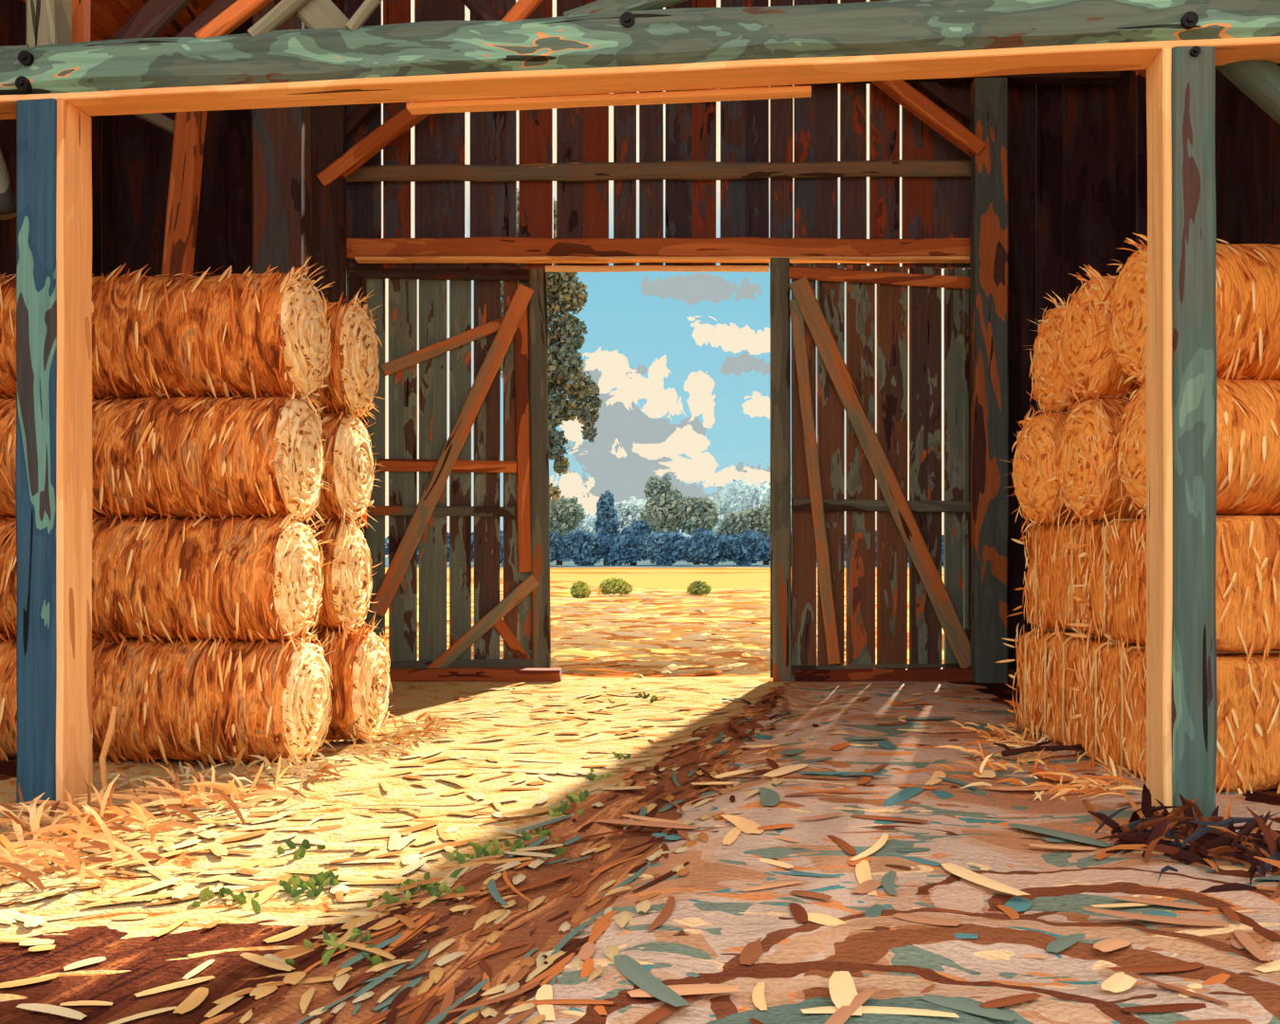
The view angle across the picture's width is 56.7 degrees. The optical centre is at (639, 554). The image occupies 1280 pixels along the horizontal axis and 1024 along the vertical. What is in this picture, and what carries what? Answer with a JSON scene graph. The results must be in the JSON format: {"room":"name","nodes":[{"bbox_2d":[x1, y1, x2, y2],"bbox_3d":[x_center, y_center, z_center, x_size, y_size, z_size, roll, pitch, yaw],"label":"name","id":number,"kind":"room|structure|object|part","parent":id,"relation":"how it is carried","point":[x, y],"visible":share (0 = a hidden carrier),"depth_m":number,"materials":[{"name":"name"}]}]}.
{"room":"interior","nodes":[
{"label":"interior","id":0,"kind":"room"},
{"bbox_2d":[0,0,118,399],"bbox_3d":[-5.515,-1.795,8.055,0.030,6.290,8.910,0,0,0],"label":"wall","id":1,"kind":"structure","parent":0,"point":[104,129],"depth_m":11.97,"materials":[{"name":"brown wood"}]},
{"bbox_2d":[22,0,1146,78],"bbox_3d":[0.000,-6.714,8.150,11.800,3.912,9.500,0,0,0],"label":"ceiling","id":2,"kind":"structure","parent":0,"point":[107,17],"depth_m":11.59,"materials":[{"name":"brown wood"}]},
{"bbox_2d":[118,0,1147,677],"bbox_3d":[0.003,-3.584,12.535,11.006,9.868,0.086,0,0,0],"label":"wall","id":3,"kind":"structure","parent":0,"point":[1077,154],"depth_m":12.50,"materials":[{"name":"brown wood"}]},
{"bbox_2d":[346,262,550,668],"bbox_3d":[-2.052,-0.960,12.800,2.179,4.600,0.208,0,0,-12],"label":"door","id":4,"kind":"structure","parent":3,"relation":"in","point":[519,338],"depth_m":12.83,"materials":[{"name":"brown wood"}]},
{"bbox_3d":[-2.117,-3.050,12.767,1.838,0.177,0.058,-2,0,-12],"label":"rail","id":5,"kind":"part","parent":4,"relation":"part of","materials":[{"name":"brown wood"}]},
{"bbox_3d":[-2.036,1.235,12.783,1.758,0.206,0.057,0,0,-12],"label":"rail","id":6,"kind":"part","parent":4,"relation":"part of","materials":[{"name":"brown wood"}]},
{"bbox_2d":[389,667,562,681],"bbox_3d":[-1.988,1.252,12.251,2.369,0.160,0.222,0,0,0],"label":"sill timber","id":7,"kind":"structure","parent":3,"relation":"attached to","point":[446,674],"depth_m":12.15,"materials":[{"name":"brown wood"}]},
{"bbox_2d":[545,265,768,272],"bbox_3d":[0.177,-3.010,12.470,2.356,0.068,0.059,0,0,0],"label":"lintel","id":8,"kind":"object","parent":3,"relation":"attached to","point":[548,268],"visible":1,"depth_m":12.45,"materials":[{"name":"brown wood"}]},
{"bbox_2d":[346,237,969,258],"bbox_3d":[0.218,-3.210,12.429,6.607,0.231,0.116,0,0,0],"label":"wooden beam","id":9,"kind":"structure","parent":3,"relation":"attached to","point":[504,246],"depth_m":12.39,"materials":[{"name":"orange wood"}]},
{"bbox_2d":[346,159,970,182],"bbox_3d":[0.199,-4.020,12.420,6.633,0.193,0.120,-1,0,0],"label":"wall rail","id":10,"kind":"object","parent":3,"relation":"attached to","point":[681,170],"visible":0.93,"depth_m":12.37,"materials":[{"name":"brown wood"}]},
{"bbox_2d":[354,256,969,263],"bbox_3d":[0.258,-3.080,12.380,6.443,0.043,0.168,0,0,0],"label":"door track","id":11,"kind":"object","parent":3,"relation":"attached to","point":[400,259],"depth_m":12.32,"materials":[{"name":"brown wood"}]},
{"bbox_2d":[769,257,970,681],"bbox_3d":[2.447,-0.855,12.318,2.246,4.379,0.208,0,0,-8],"label":"door","id":12,"kind":"structure","parent":3,"relation":"in","point":[819,504],"depth_m":12.32,"materials":[{"name":"brown wood"}]},
{"bbox_3d":[2.486,-2.876,12.304,2.019,0.131,0.058,1,0,-8],"label":"rail","id":13,"kind":"part","parent":12,"relation":"part of","materials":[{"name":"orange wood"}]},
{"bbox_3d":[2.517,1.236,12.310,2.035,0.198,0.056,0,0,-8],"label":"rail","id":14,"kind":"part","parent":12,"relation":"part of","materials":[{"name":"brown wood"}]},
{"bbox_2d":[794,667,1014,681],"bbox_3d":[2.704,1.250,12.252,2.273,0.158,0.214,0,0,0],"label":"sill timber","id":15,"kind":"structure","parent":3,"relation":"attached to","point":[889,674],"depth_m":12.15,"materials":[{"name":"brown wood"}]},
{"bbox_2d":[0,676,1279,1023],"bbox_3d":[0.000,1.311,5.800,11.200,0.121,13.600,0,0,0],"label":"floor","id":16,"kind":"structure","parent":0,"point":[711,921],"depth_m":4.75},
{"bbox_2d":[0,638,17,760],"bbox_3d":[-4.239,0.918,7.645,1.500,0.923,0.930,0,0,5],"label":"hay bale","id":17,"kind":"object","parent":16,"relation":"on","point":[8,650],"visible":0.21,"depth_m":7.26,"materials":[{"name":"plant"}]},
{"bbox_2d":[0,517,17,642],"bbox_3d":[-4.313,0.160,7.634,1.516,0.932,0.968,0,0,5],"label":"hay bale","id":18,"kind":"object","parent":17,"relation":"on","point":[8,528],"visible":0.13,"depth_m":7.26,"materials":[{"name":"plant"}]},
{"bbox_2d":[0,397,16,520],"bbox_3d":[-4.288,-0.608,7.620,1.510,0.947,0.897,0,0,5],"label":"hay bale","id":19,"kind":"object","parent":18,"relation":"on","point":[8,406],"visible":0.09,"depth_m":7.26,"materials":[{"name":"plant"}]},
{"bbox_2d":[0,272,16,399],"bbox_3d":[-4.264,-1.389,7.657,1.520,0.899,0.978,0,0,5],"label":"hay bale","id":20,"kind":"object","parent":19,"relation":"on","point":[8,285],"visible":0.15,"depth_m":7.26,"materials":[{"name":"plant"}]},
{"bbox_2d":[15,98,92,809],"bbox_3d":[-3.108,-0.500,6.283,0.283,3.729,0.282,0,0,6],"label":"timber post","id":21,"kind":"object","parent":16,"relation":"on","point":[54,478],"visible":0.98,"depth_m":6.15,"materials":[{"name":"blue paint"}]},
{"bbox_2d":[0,0,1279,119],"bbox_3d":[-0.081,-2.524,5.931,9.616,0.331,0.320,0,0,6],"label":"cross beam","id":22,"kind":"structure","parent":21,"relation":"on","point":[688,48],"depth_m":5.83,"materials":[{"name":"green paint"}]},
{"bbox_2d":[0,149,16,219],"bbox_3d":[-3.614,-2.204,6.451,0.462,0.758,0.170,0,0,-1],"label":"brace","id":23,"kind":"object","parent":22,"relation":"attached to","point":[8,204],"visible":0.92,"depth_m":6.42,"materials":[{"name":"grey wood"}]},
{"bbox_2d":[25,0,72,47],"bbox_3d":[-3.140,-3.770,6.301,0.161,2.267,0.213,0,0,0],"label":"post","id":24,"kind":"object","parent":22,"relation":"on","point":[48,22],"visible":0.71,"depth_m":6.20,"materials":[{"name":"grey wood"}]},
{"bbox_2d":[71,0,91,42],"bbox_3d":[-3.149,-3.774,6.609,0.136,2.265,0.134,0,0,0],"label":"post","id":25,"kind":"object","parent":22,"relation":"on","point":[80,9],"visible":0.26,"depth_m":6.56,"materials":[{"name":"orange wood"}]},
{"bbox_2d":[109,0,191,39],"bbox_3d":[-2.311,-3.066,6.219,1.013,0.943,0.073,0,0,6],"label":"brace","id":26,"kind":"object","parent":22,"relation":"attached to","point":[155,15],"visible":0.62,"depth_m":6.22,"materials":[{"name":"brown wood"}]},
{"bbox_2d":[175,0,237,36],"bbox_3d":[-1.917,-3.063,6.195,1.123,0.930,0.076,0,0,6],"label":"brace","id":27,"kind":"object","parent":22,"relation":"on","point":[217,7],"visible":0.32,"depth_m":6.20,"materials":[{"name":"brown wood"}]},
{"bbox_2d":[194,0,272,37],"bbox_3d":[-1.897,-2.919,6.086,0.803,0.609,0.073,0,0,6],"label":"brace","id":28,"kind":"object","parent":22,"relation":"on","point":[239,11],"visible":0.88,"depth_m":6.08,"materials":[{"name":"orange wood"}]},
{"bbox_2d":[247,0,309,36],"bbox_3d":[-1.647,-2.921,6.030,0.728,0.603,0.064,0,0,6],"label":"brace","id":29,"kind":"object","parent":22,"relation":"on","point":[283,9],"visible":0.97,"depth_m":6.03,"materials":[{"name":"brown wood"}]},
{"bbox_2d":[293,0,348,28],"bbox_3d":[-1.836,-2.982,6.119,0.746,0.781,0.083,0,0,6],"label":"brace","id":30,"kind":"object","parent":22,"relation":"on","point":[314,13],"visible":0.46,"depth_m":6.06,"materials":[{"name":"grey wood"}]},
{"bbox_2d":[345,0,382,31],"bbox_3d":[-1.270,-2.884,5.965,0.442,0.507,0.054,0,0,7],"label":"brace","id":31,"kind":"object","parent":22,"relation":"on","point":[367,7],"visible":1,"depth_m":5.96,"materials":[{"name":"brown wood"}]},
{"bbox_2d":[460,0,502,20],"bbox_3d":[-0.940,-2.939,6.058,0.575,0.639,0.074,0,0,6],"label":"brace","id":32,"kind":"object","parent":22,"relation":"on","point":[483,9],"visible":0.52,"depth_m":6.01,"materials":[{"name":"brown wood"}]},
{"bbox_2d":[501,0,543,21],"bbox_3d":[-0.479,-2.854,5.927,0.433,0.460,0.073,0,0,7],"label":"brace","id":33,"kind":"object","parent":22,"relation":"on","point":[521,9],"visible":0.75,"depth_m":5.91,"materials":[{"name":"orange wood"}]},
{"bbox_2d":[405,85,811,114],"bbox_3d":[-0.172,-2.345,6.114,2.096,0.035,0.104,0,0,7],"label":"plank","id":34,"kind":"object","parent":22,"relation":"attached to","point":[802,91],"visible":1,"depth_m":6.09,"materials":[{"name":"brown wood"}]},
{"bbox_2d":[563,0,687,16],"bbox_3d":[0.403,-2.875,5.847,1.576,0.560,0.110,0,0,6],"label":"brace","id":35,"kind":"object","parent":22,"relation":"attached to","point":[599,6],"visible":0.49,"depth_m":5.87,"materials":[{"name":"green paint"}]},
{"bbox_2d":[1215,59,1279,124],"bbox_3d":[4.034,-1.251,5.752,2.724,2.732,0.180,0,0,0],"label":"brace","id":36,"kind":"object","parent":22,"relation":"attached to","point":[1258,80],"visible":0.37,"depth_m":5.69,"materials":[{"name":"teal paint"}]},
{"bbox_2d":[98,706,116,801],"bbox_3d":[-2.841,1.081,6.338,0.094,0.545,0.050,0,0,0],"label":"stalk","id":37,"kind":"object","parent":16,"relation":"on","point":[112,722],"visible":0.84,"depth_m":6.32,"materials":[{"name":"plant"}]},
{"bbox_2d":[0,754,306,894],"bbox_3d":[-2.772,1.234,5.334,2.116,0.374,2.344,0,0,0],"label":"straw","id":38,"kind":"object","parent":16,"relation":"on","point":[30,851],"visible":0.99,"depth_m":5.46,"materials":[{"name":"plant"}]},
{"bbox_2d":[151,110,206,639],"bbox_3d":[-3.946,-1.443,9.899,0.681,5.444,0.209,0,0,0],"label":"strut","id":39,"kind":"object","parent":16,"relation":"on","point":[190,127],"visible":0.23,"depth_m":9.80,"materials":[{"name":"orange wood"}]},
{"bbox_2d":[133,112,174,135],"bbox_3d":[-4.128,-3.683,9.898,0.654,0.406,0.124,0,0,0],"label":"strut","id":40,"kind":"object","parent":39,"relation":"attached to","point":[159,120],"visible":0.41,"depth_m":9.84,"materials":[{"name":"grey wood"}]},
{"bbox_2d":[91,626,335,767],"bbox_3d":[-2.763,0.932,7.531,1.596,0.973,0.937,0,0,5],"label":"hay bale","id":41,"kind":"object","parent":16,"relation":"on","point":[207,701],"visible":0.89,"depth_m":7.18,"materials":[{"name":"plant"}]},
{"bbox_2d":[91,509,335,655],"bbox_3d":[-2.822,0.175,7.495,1.589,0.984,0.968,0,0,3],"label":"hay bale","id":42,"kind":"object","parent":41,"relation":"on","point":[249,578],"visible":0.88,"depth_m":7.19,"materials":[{"name":"plant"}]},
{"bbox_2d":[91,389,333,528],"bbox_3d":[-2.809,-0.616,7.486,1.569,0.929,0.969,0,0,5],"label":"hay bale","id":43,"kind":"object","parent":42,"relation":"on","point":[175,457],"visible":0.91,"depth_m":7.18,"materials":[{"name":"plant"}]},
{"bbox_2d":[91,255,337,416],"bbox_3d":[-2.763,-1.374,7.524,1.603,1.006,0.918,0,0,7],"label":"hay bale","id":44,"kind":"object","parent":43,"relation":"on","point":[266,334],"visible":0.89,"depth_m":7.18,"materials":[{"name":"plant"}]},
{"bbox_2d":[251,0,311,279],"bbox_3d":[-2.944,-1.987,9.749,0.422,6.635,0.317,0,0,0],"label":"timber post","id":45,"kind":"object","parent":16,"relation":"on","point":[282,188],"visible":0.2,"depth_m":9.60,"materials":[{"name":"brown wood"}]},
{"bbox_2d":[92,711,472,788],"bbox_3d":[-1.929,1.239,7.491,1.521,0.244,2.950,0,0,37],"label":"litter","id":46,"kind":"object","parent":16,"relation":"on","point":[324,766],"visible":0.88,"depth_m":7.04,"materials":[{"name":"plant"}]},
{"bbox_2d":[310,104,347,522],"bbox_3d":[-3.190,-1.762,12.149,0.343,6.183,0.212,0,0,0],"label":"timber post","id":47,"kind":"object","parent":16,"relation":"on","point":[328,122],"visible":0.29,"depth_m":12.05,"materials":[{"name":"brown wood"}]},
{"bbox_2d":[347,103,381,138],"bbox_3d":[-2.886,-4.564,12.280,0.662,0.676,0.107,0,0,0],"label":"knee brace","id":48,"kind":"object","parent":47,"relation":"attached to","point":[361,112],"visible":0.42,"depth_m":12.23,"materials":[{"name":"brown wood"}]},
{"bbox_2d":[316,100,437,186],"bbox_3d":[-2.574,-4.304,12.098,1.418,1.128,0.206,0,0,0],"label":"knee brace","id":49,"kind":"object","parent":47,"relation":"attached to","point":[364,150],"visible":0.65,"depth_m":12.01,"materials":[{"name":"orange wood"}]},
{"bbox_2d":[297,613,399,744],"bbox_3d":[-2.558,0.885,8.362,1.583,0.996,0.966,0,0,5],"label":"hay bale","id":50,"kind":"object","parent":16,"relation":"on","point":[358,666],"visible":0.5,"depth_m":8.09,"materials":[{"name":"plant"}]},
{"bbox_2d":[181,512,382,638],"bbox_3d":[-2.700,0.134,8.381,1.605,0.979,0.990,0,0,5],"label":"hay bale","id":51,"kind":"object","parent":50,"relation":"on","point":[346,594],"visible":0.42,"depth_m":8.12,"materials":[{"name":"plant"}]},
{"bbox_2d":[154,407,383,538],"bbox_3d":[-2.675,-0.593,8.378,1.593,0.984,0.968,0,0,5],"label":"hay bale","id":52,"kind":"object","parent":51,"relation":"on","point":[350,470],"visible":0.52,"depth_m":8.11,"materials":[{"name":"plant"}]},
{"bbox_2d":[300,287,383,426],"bbox_3d":[-2.634,-1.393,8.405,1.603,0.976,0.914,0,0,7],"label":"hay bale","id":53,"kind":"object","parent":52,"relation":"on","point":[352,380],"visible":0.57,"depth_m":8.11,"materials":[{"name":"plant"}]},
{"bbox_2d":[0,682,762,1023],"bbox_3d":[-1.356,1.286,7.247,3.147,0.081,10.346,0,0,16],"label":"straw","id":54,"kind":"object","parent":16,"relation":"on","point":[446,831],"visible":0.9,"depth_m":4.93,"materials":[{"name":"yellow plant"}]},
{"bbox_2d":[191,692,658,966],"bbox_3d":[-0.398,1.273,7.261,1.235,0.116,7.280,0,0,15],"label":"weeds","id":55,"kind":"object","parent":16,"relation":"on","point":[321,879],"visible":0.94,"depth_m":4.62,"materials":[{"name":"green plant"}]},
{"bbox_2d":[215,689,797,1023],"bbox_3d":[0.088,1.301,6.790,1.084,0.122,9.091,0,0,13],"label":"litter","id":56,"kind":"object","parent":16,"relation":"on","point":[448,1013],"visible":0.91,"depth_m":3.98,"materials":[{"name":"brown plant"}]},
{"bbox_2d":[200,693,854,1023],"bbox_3d":[0.405,1.306,6.898,0.949,0.118,9.004,0,0,17],"label":"straw","id":57,"kind":"object","parent":16,"relation":"on","point":[497,916],"visible":0.96,"depth_m":4.12,"materials":[{"name":"beige plant"}]},
{"bbox_2d":[512,696,1279,1023],"bbox_3d":[1.483,1.298,6.551,4.361,0.063,8.078,0,0,0],"label":"leaves","id":58,"kind":"object","parent":16,"relation":"on","point":[798,911],"visible":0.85,"depth_m":3.79,"materials":[{"name":"brown plant"}]},
{"bbox_2d":[535,692,1279,1023],"bbox_3d":[1.780,1.296,6.662,4.730,0.074,8.725,0,0,0],"label":"litter","id":59,"kind":"object","parent":16,"relation":"on","point":[848,1002],"visible":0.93,"depth_m":4.21,"materials":[{"name":"beige plant"}]},
{"bbox_2d":[969,77,1008,682],"bbox_3d":[3.580,-1.759,12.150,0.352,6.187,0.213,0,0,0],"label":"timber post","id":60,"kind":"object","parent":16,"relation":"on","point":[989,234],"visible":0.98,"depth_m":12.05,"materials":[{"name":"brown wood"}]},
{"bbox_2d":[869,79,987,157],"bbox_3d":[2.834,-4.599,12.099,1.365,1.080,0.206,0,0,0],"label":"knee brace","id":61,"kind":"object","parent":60,"relation":"attached to","point":[909,98],"visible":0.72,"depth_m":12.00,"materials":[{"name":"orange wood"}]},
{"bbox_2d":[916,81,970,123],"bbox_3d":[3.095,-4.793,12.280,0.862,0.668,0.106,0,0,0],"label":"knee brace","id":62,"kind":"object","parent":60,"relation":"attached to","point":[935,89],"visible":0.57,"depth_m":12.23,"materials":[{"name":"brown wood"}]},
{"bbox_2d":[830,70,1119,84],"bbox_3d":[-0.001,-5.000,12.200,9.806,0.250,0.211,0,0,0],"label":"tie timber","id":63,"kind":"object","parent":60,"relation":"on","point":[1092,77],"visible":0.09,"depth_m":12.16,"materials":[{"name":"brown wood"}]},
{"bbox_2d":[934,720,1142,802],"bbox_3d":[2.267,1.239,7.650,1.042,0.248,2.783,0,0,0],"label":"litter","id":64,"kind":"object","parent":16,"relation":"on","point":[1059,790],"visible":0.92,"depth_m":6.88,"materials":[{"name":"plant"}]},
{"bbox_2d":[993,740,1085,756],"bbox_3d":[2.629,1.251,7.647,0.696,0.078,0.347,0,0,0],"label":"twig","id":65,"kind":"object","parent":16,"relation":"on","point":[1076,747],"visible":0.83,"depth_m":7.61,"materials":[{"name":"brown wood"}]},
{"bbox_2d":[994,623,1112,755],"bbox_3d":[3.537,0.946,8.316,1.626,0.981,1.511,0,0,-4],"label":"hay bale","id":66,"kind":"object","parent":16,"relation":"on","point":[1047,705],"visible":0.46,"depth_m":8.20,"materials":[{"name":"plant"}]},
{"bbox_2d":[1005,506,1109,642],"bbox_3d":[3.611,0.162,8.296,1.619,1.071,1.455,0,0,-4],"label":"hay bale","id":67,"kind":"object","parent":66,"relation":"on","point":[1049,592],"visible":0.38,"depth_m":8.19,"materials":[{"name":"plant"}]},
{"bbox_2d":[998,400,1105,538],"bbox_3d":[3.503,-0.600,8.441,1.614,0.996,0.897,0,0,-4],"label":"hay bale","id":68,"kind":"object","parent":67,"relation":"on","point":[1040,502],"visible":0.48,"depth_m":8.27,"materials":[{"name":"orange plant"}]},
{"bbox_2d":[1024,292,1086,415],"bbox_3d":[3.651,-1.370,8.450,1.625,0.979,1.017,0,0,-4],"label":"hay bale","id":69,"kind":"object","parent":68,"relation":"on","point":[1049,385],"visible":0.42,"depth_m":8.37,"materials":[{"name":"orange plant"}]},
{"bbox_2d":[1060,616,1279,794],"bbox_3d":[3.590,0.900,7.047,1.623,1.062,1.485,0,0,-4],"label":"hay bale","id":70,"kind":"object","parent":16,"relation":"on","point":[1114,691],"visible":0.74,"depth_m":6.49,"materials":[{"name":"plant"}]},
{"bbox_2d":[1061,501,1279,664],"bbox_3d":[3.605,0.173,7.083,1.636,1.041,1.472,0,0,-4],"label":"hay bale","id":71,"kind":"object","parent":70,"relation":"on","point":[1248,547],"visible":0.64,"depth_m":6.47,"materials":[{"name":"plant"}]},
{"bbox_2d":[1044,388,1268,537],"bbox_3d":[3.543,-0.581,7.620,1.614,0.992,1.011,0,0,-4],"label":"hay bale","id":72,"kind":"object","parent":71,"relation":"on","point":[1082,458],"visible":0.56,"depth_m":7.43,"materials":[{"name":"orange plant"}]},
{"bbox_2d":[1046,264,1141,411],"bbox_3d":[3.567,-1.379,7.675,1.607,0.959,1.008,0,0,-4],"label":"hay bale","id":73,"kind":"object","parent":72,"relation":"on","point":[1081,321],"visible":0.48,"depth_m":7.47,"materials":[{"name":"orange plant"}]},
{"bbox_2d":[1103,376,1279,534],"bbox_3d":[3.627,-0.588,6.828,1.624,0.982,0.950,0,0,-4],"label":"hay bale","id":74,"kind":"object","parent":71,"relation":"on","point":[1248,411],"visible":0.52,"depth_m":6.51,"materials":[{"name":"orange plant"}]},
{"bbox_2d":[1092,233,1279,387],"bbox_3d":[3.567,-1.391,6.847,1.637,0.909,1.016,0,0,-4],"label":"hay bale","id":75,"kind":"object","parent":74,"relation":"on","point":[1248,275],"visible":0.56,"depth_m":6.55,"materials":[{"name":"orange plant"}]},
{"bbox_2d":[1081,784,1279,893],"bbox_3d":[2.755,1.211,4.926,1.791,0.368,1.368,0,0,31],"label":"litter","id":76,"kind":"object","parent":16,"relation":"on","point":[1216,836],"visible":0.98,"depth_m":5.09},
{"bbox_2d":[1145,45,1217,826],"bbox_3d":[2.570,-0.500,5.621,0.247,3.730,0.308,0,0,7],"label":"timber post","id":77,"kind":"object","parent":16,"relation":"on","point":[1181,690],"visible":0.95,"depth_m":5.51,"materials":[{"name":"teal paint"}]},
{"bbox_2d":[1214,63,1279,244],"bbox_3d":[5.515,-1.795,8.055,0.030,6.290,8.910,0,0,0],"label":"wall","id":78,"kind":"structure","parent":0,"point":[1247,139],"depth_m":10.77,"materials":[{"name":"brown wood"}]},
{"label":"outside","id":79,"kind":"structure","parent":0,"visible":0},
{"bbox_2d":[384,557,944,676],"bbox_3d":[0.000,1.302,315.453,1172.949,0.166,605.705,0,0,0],"label":"field","id":80,"kind":"structure","parent":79,"point":[724,576],"depth_m":39.95,"materials":[{"name":"yellow plant"}]},
{"bbox_2d":[500,187,602,503],"bbox_3d":[-2.330,-3.476,27.025,2.944,9.752,2.212,0,0,-3],"label":"tree","id":81,"kind":"object","parent":80,"relation":"on","point":[562,345],"visible":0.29,"depth_m":26.80,"materials":[{"name":"green plant"}]},
{"bbox_2d":[548,495,585,565],"bbox_3d":[-10.505,-3.050,150.060,7.259,8.900,5.544,0,0,0],"label":"tree","id":82,"kind":"object","parent":80,"relation":"on","point":[559,521],"visible":0.7,"depth_m":148.75,"materials":[{"name":"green plant"}]},
{"bbox_2d":[569,580,591,598],"bbox_3d":[-1.811,1.091,36.111,0.672,0.618,0.529,0,0,0],"label":"shrub","id":83,"kind":"object","parent":80,"relation":"on","point":[579,589],"visible":0.99,"depth_m":35.98,"materials":[{"name":"green plant"}]},
{"bbox_2d":[593,490,620,565],"bbox_3d":[-4.078,-3.266,145.965,3.369,9.332,4.744,0,0,0],"label":"tree","id":84,"kind":"object","parent":80,"relation":"on","point":[607,523],"visible":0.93,"depth_m":144.76,"materials":[{"name":"blue plant"}]},
{"bbox_2d":[562,495,655,538],"bbox_3d":[-7.379,-6.645,259.947,21.960,12.394,10.388,0,0,0],"label":"wood","id":85,"kind":"object","parent":80,"relation":"on","point":[627,513],"visible":0.3,"depth_m":257.55,"materials":[{"name":"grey plant"}]},
{"bbox_2d":[598,577,633,594],"bbox_3d":[-0.802,1.070,38.664,1.161,0.661,0.897,0,0,0],"label":"shrub","id":86,"kind":"object","parent":80,"relation":"on","point":[609,586],"visible":1,"depth_m":38.51,"materials":[{"name":"green plant"}]},
{"bbox_2d":[620,519,652,565],"bbox_3d":[-0.552,-1.428,145.018,4.056,5.656,3.615,0,0,0],"label":"tree","id":87,"kind":"object","parent":80,"relation":"on","point":[641,527],"visible":0.35,"depth_m":144.30,"materials":[{"name":"blue plant"}]},
{"bbox_2d":[446,585,845,677],"bbox_3d":[0.880,1.277,28.825,12.508,0.300,32.777,0,0,0],"label":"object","id":88,"kind":"object","parent":80,"relation":"on","point":[704,665],"visible":0.56,"depth_m":18.17,"materials":[{"name":"yellow plant"}]},
{"bbox_2d":[640,473,683,533],"bbox_3d":[3.016,-4.630,153.991,6.129,12.061,6.418,0,0,0],"label":"tree","id":89,"kind":"object","parent":80,"relation":"on","point":[667,501],"visible":0.92,"depth_m":152.93,"materials":[{"name":"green plant"}]},
{"bbox_2d":[384,526,944,566],"bbox_3d":[8.850,-0.822,140.002,78.945,5.081,3.137,0,0,0],"label":"hedgerow","id":90,"kind":"object","parent":80,"relation":"on","point":[586,548],"visible":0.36,"depth_m":139.35,"materials":[{"name":"blue plant"}]},
{"bbox_2d":[676,495,718,565],"bbox_3d":[7.360,-3.101,151.969,5.485,9.002,5.646,0,0,0],"label":"tree","id":91,"kind":"object","parent":80,"relation":"on","point":[696,513],"visible":0.97,"depth_m":150.82,"materials":[{"name":"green plant"}]},
{"bbox_2d":[686,580,712,595],"bbox_3d":[1.924,1.116,38.689,0.832,0.568,0.658,0,0,-29],"label":"shrub","id":92,"kind":"object","parent":80,"relation":"on","point":[697,588],"visible":1,"depth_m":38.55,"materials":[{"name":"green plant"}]},
{"bbox_2d":[715,508,757,565],"bbox_3d":[12.608,-2.239,150.022,5.997,7.277,4.617,0,0,0],"label":"tree","id":93,"kind":"object","parent":80,"relation":"on","point":[734,523],"visible":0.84,"depth_m":148.81,"materials":[{"name":"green plant"}]},
{"bbox_2d":[708,476,791,533],"bbox_3d":[25.962,-9.707,269.971,26.361,16.104,16.076,0,0,0],"label":"wood","id":94,"kind":"object","parent":80,"relation":"on","point":[747,500],"visible":0.28,"depth_m":267.55,"materials":[{"name":"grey plant"}]},
{"bbox_2d":[751,501,769,565],"bbox_3d":[16.354,-2.708,148.900,4.613,8.215,4.561,0,0,0],"label":"tree","id":95,"kind":"object","parent":80,"relation":"on","point":[761,519],"visible":0.51,"depth_m":147.90,"materials":[{"name":"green plant"}]}
]}

